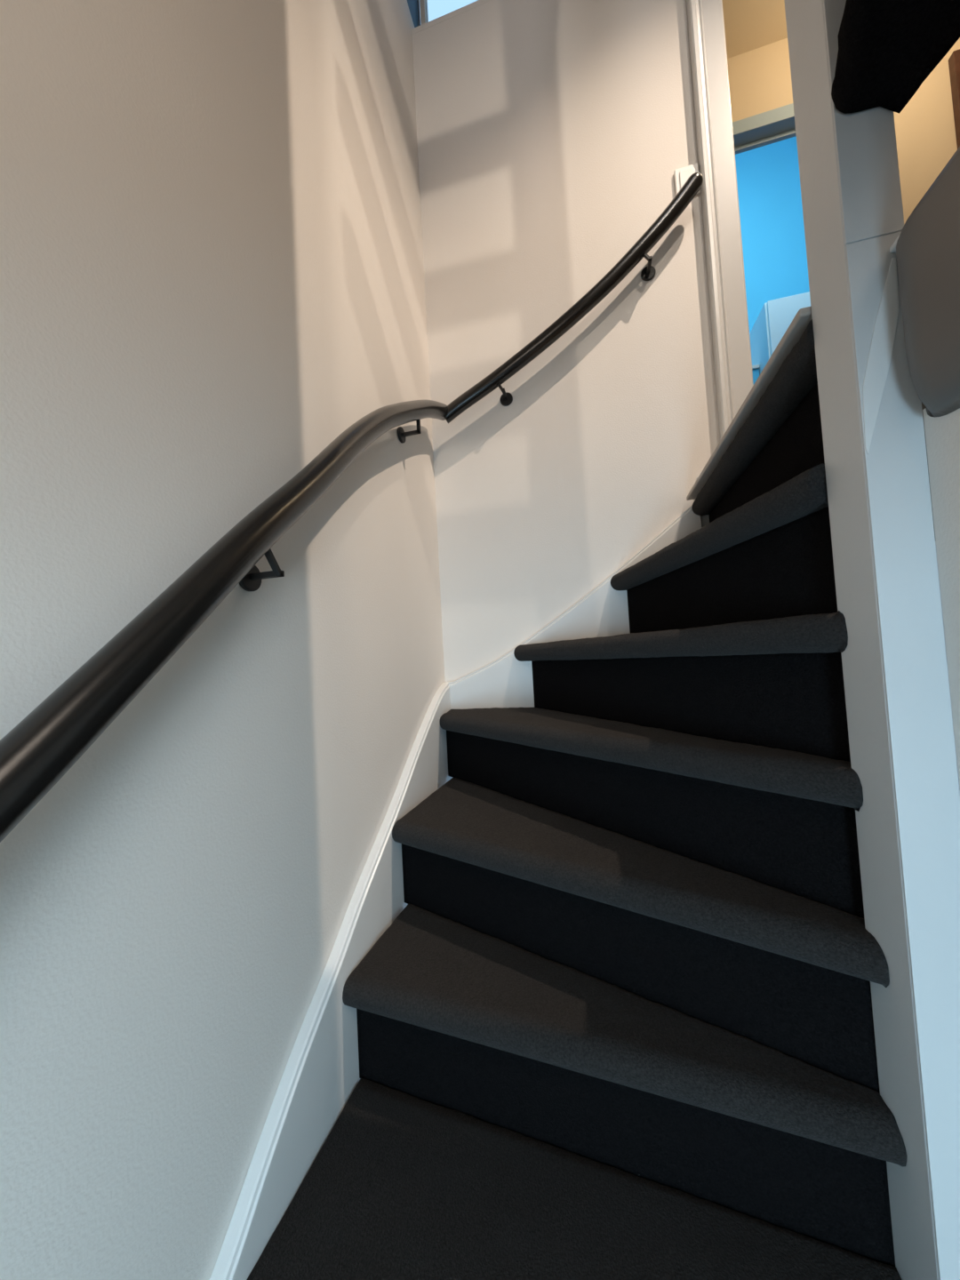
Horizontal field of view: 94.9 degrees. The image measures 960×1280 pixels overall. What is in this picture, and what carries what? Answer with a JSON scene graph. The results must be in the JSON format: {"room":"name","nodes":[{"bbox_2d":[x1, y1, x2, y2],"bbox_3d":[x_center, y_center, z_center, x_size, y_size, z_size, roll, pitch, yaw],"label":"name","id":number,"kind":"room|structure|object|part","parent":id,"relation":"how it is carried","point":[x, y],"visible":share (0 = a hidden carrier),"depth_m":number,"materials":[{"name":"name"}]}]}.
{"room":"staircase","nodes":[
{"label":"staircase","id":0,"kind":"room"},
{"bbox_2d":[0,0,445,1279],"bbox_3d":[-0.611,-0.330,-0.112,0.140,3.740,3.540,-4,-2,14],"label":"wall","id":1,"kind":"structure","parent":0,"point":[212,262],"depth_m":0.53,"materials":[{"name":"paint"}]},
{"bbox_2d":[0,172,703,842],"bbox_3d":[0.074,-0.399,0.588,0.846,1.776,1.566,-4,-2,14],"label":"handrail","id":2,"kind":"object","parent":1,"relation":"attached to","point":[43,747],"visible":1,"depth_m":0.47,"materials":[{"name":"black metal"}]},
{"bbox_3d":[-0.273,-0.126,0.643,0.052,1.271,1.512,-4,-2,14],"label":"rail","id":3,"kind":"part","parent":2,"relation":"part of","materials":[{"name":"black metal"}]},
{"bbox_3d":[0.247,-0.990,1.311,0.796,0.562,0.044,-4,-2,14],"label":"rail","id":4,"kind":"part","parent":2,"relation":"part of","materials":[{"name":"black metal"}]},
{"bbox_2d":[407,0,420,27],"bbox_3d":[-0.684,-2.398,-0.059,0.050,0.400,3.500,-4,-2,14],"label":"trim","id":5,"kind":"structure","parent":1,"relation":"attached to","point":[413,5],"depth_m":1.57,"materials":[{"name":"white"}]},
{"bbox_2d":[412,0,959,794],"bbox_3d":[1.260,-0.795,1.175,2.900,4.570,0.140,-4,-2,14],"label":"wall","id":6,"kind":"structure","parent":0,"point":[552,135],"depth_m":1.37,"materials":[{"name":"paint"}]},
{"bbox_2d":[412,0,491,34],"bbox_3d":[0.114,-2.433,1.513,0.720,0.650,0.140,-4,-2,14],"label":"window","id":7,"kind":"structure","parent":6,"relation":"in","point":[433,12],"depth_m":1.61,"materials":[{"name":"paint"}]},
{"bbox_3d":[0.126,-2.432,1.560,0.680,0.570,0.006,-4,-2,14],"label":"pane","id":8,"kind":"part","parent":7,"relation":"part of","materials":[{"name":"clear glass"}]},
{"bbox_2d":[673,162,700,195],"bbox_3d":[0.601,-1.332,1.279,0.065,0.086,0.013,-4,-2,14],"label":"light switch","id":9,"kind":"object","parent":6,"relation":"attached to","point":[681,175],"visible":0.64,"depth_m":1.28,"materials":[{"name":"white plastic"}]},
{"bbox_2d":[686,0,753,439],"bbox_3d":[0.671,-1.444,1.254,0.090,2.085,0.034,-4,-2,14],"label":"trim","id":10,"kind":"structure","parent":6,"relation":"attached to","point":[733,372],"depth_m":1.24,"materials":[{"name":"white paint"}]},
{"bbox_2d":[722,0,787,58],"bbox_3d":[1.514,-2.799,1.663,2.400,0.100,0.830,-4,-2,14],"label":"ceiling","id":11,"kind":"structure","parent":0,"point":[749,25],"depth_m":1.95,"materials":[{"name":"beige paint"}]},
{"bbox_2d":[735,136,809,333],"bbox_3d":[2.083,-2.366,2.767,2.500,3.895,1.748,-4,-2,14],"label":"wall","id":12,"kind":"structure","parent":0,"point":[768,176],"depth_m":3.53,"materials":[{"name":"paint"}]},
{"bbox_2d":[727,37,959,224],"bbox_3d":[1.708,-1.589,1.912,2.300,2.315,0.050,-4,-2,14],"label":"wall","id":13,"kind":"structure","parent":0,"point":[759,78],"depth_m":1.87,"materials":[{"name":"beige paint"}]},
{"bbox_2d":[732,103,796,154],"bbox_3d":[1.386,-1.402,1.982,0.760,1.983,0.075,-4,-2,14],"label":"door frame","id":14,"kind":"structure","parent":13,"relation":"in","point":[777,124],"depth_m":2.02,"materials":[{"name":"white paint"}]},
{"bbox_2d":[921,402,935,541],"bbox_3d":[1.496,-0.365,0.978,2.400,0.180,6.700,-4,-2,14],"label":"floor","id":15,"kind":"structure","parent":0,"point":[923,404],"depth_m":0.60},
{"bbox_2d":[752,364,759,383],"bbox_3d":[1.774,-1.117,3.310,0.497,1.480,0.575,-4,-2,14],"label":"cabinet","id":16,"kind":"object","parent":15,"relation":"on","point":[755,368],"visible":0.15,"depth_m":3.01,"materials":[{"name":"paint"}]},
{"bbox_2d":[749,291,810,375],"bbox_3d":[2.294,-1.313,3.045,0.660,1.792,0.650,-4,-2,14],"label":"wardrobe","id":17,"kind":"object","parent":15,"relation":"on","point":[775,316],"visible":0.12,"depth_m":2.84,"materials":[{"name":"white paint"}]},
{"bbox_3d":[2.057,-1.347,2.781,0.315,1.705,0.019,-4,-2,14],"label":"door","id":18,"kind":"part","parent":17,"relation":"part of","materials":[{"name":"blue paint"}]},
{"bbox_2d":[922,408,959,788],"bbox_3d":[0.244,0.594,-0.846,0.120,1.745,2.593,-4,-2,14],"label":"wall","id":19,"kind":"structure","parent":0,"point":[942,434],"depth_m":0.44,"materials":[{"name":"paint"}]},
{"bbox_2d":[831,0,959,417],"bbox_3d":[0.304,-1.636,0.370,0.629,2.843,1.879,-4,-3,29],"label":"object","id":20,"kind":"object","parent":19,"relation":"on","point":[887,49],"visible":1,"depth_m":0.41,"materials":[{"name":"grey paint"}]},
{"bbox_3d":[-0.053,1.556,-0.306,1.080,0.100,3.540,-4,-2,14],"label":"floor","id":21,"kind":"structure","parent":0,"visible":0},
{"bbox_2d":[209,0,959,1279],"bbox_3d":[-0.018,-0.758,0.371,0.819,4.570,2.049,-4,-2,14],"label":"staircase","id":22,"kind":"structure","parent":21,"relation":"on","point":[643,963],"depth_m":0.60,"materials":[{"name":"black carpet"}]},
{"bbox_3d":[0.417,-0.776,0.528,0.054,4.570,0.080,-4,-2,14],"label":"newel post","id":23,"kind":"part","parent":22,"relation":"part of","materials":[{"name":"paint"}]},
{"bbox_3d":[2.347,-1.795,-0.468,0.140,2.825,4.250,-4,-2,14],"label":"wall","id":24,"kind":"structure","parent":0,"visible":0},
{"bbox_2d":[948,48,959,148],"bbox_3d":[2.409,-1.466,1.670,0.840,1.975,0.063,-4,-2,14],"label":"door","id":25,"kind":"structure","parent":24,"relation":"in","point":[954,61],"depth_m":1.82,"materials":[{"name":"brown wood"}]}
]}

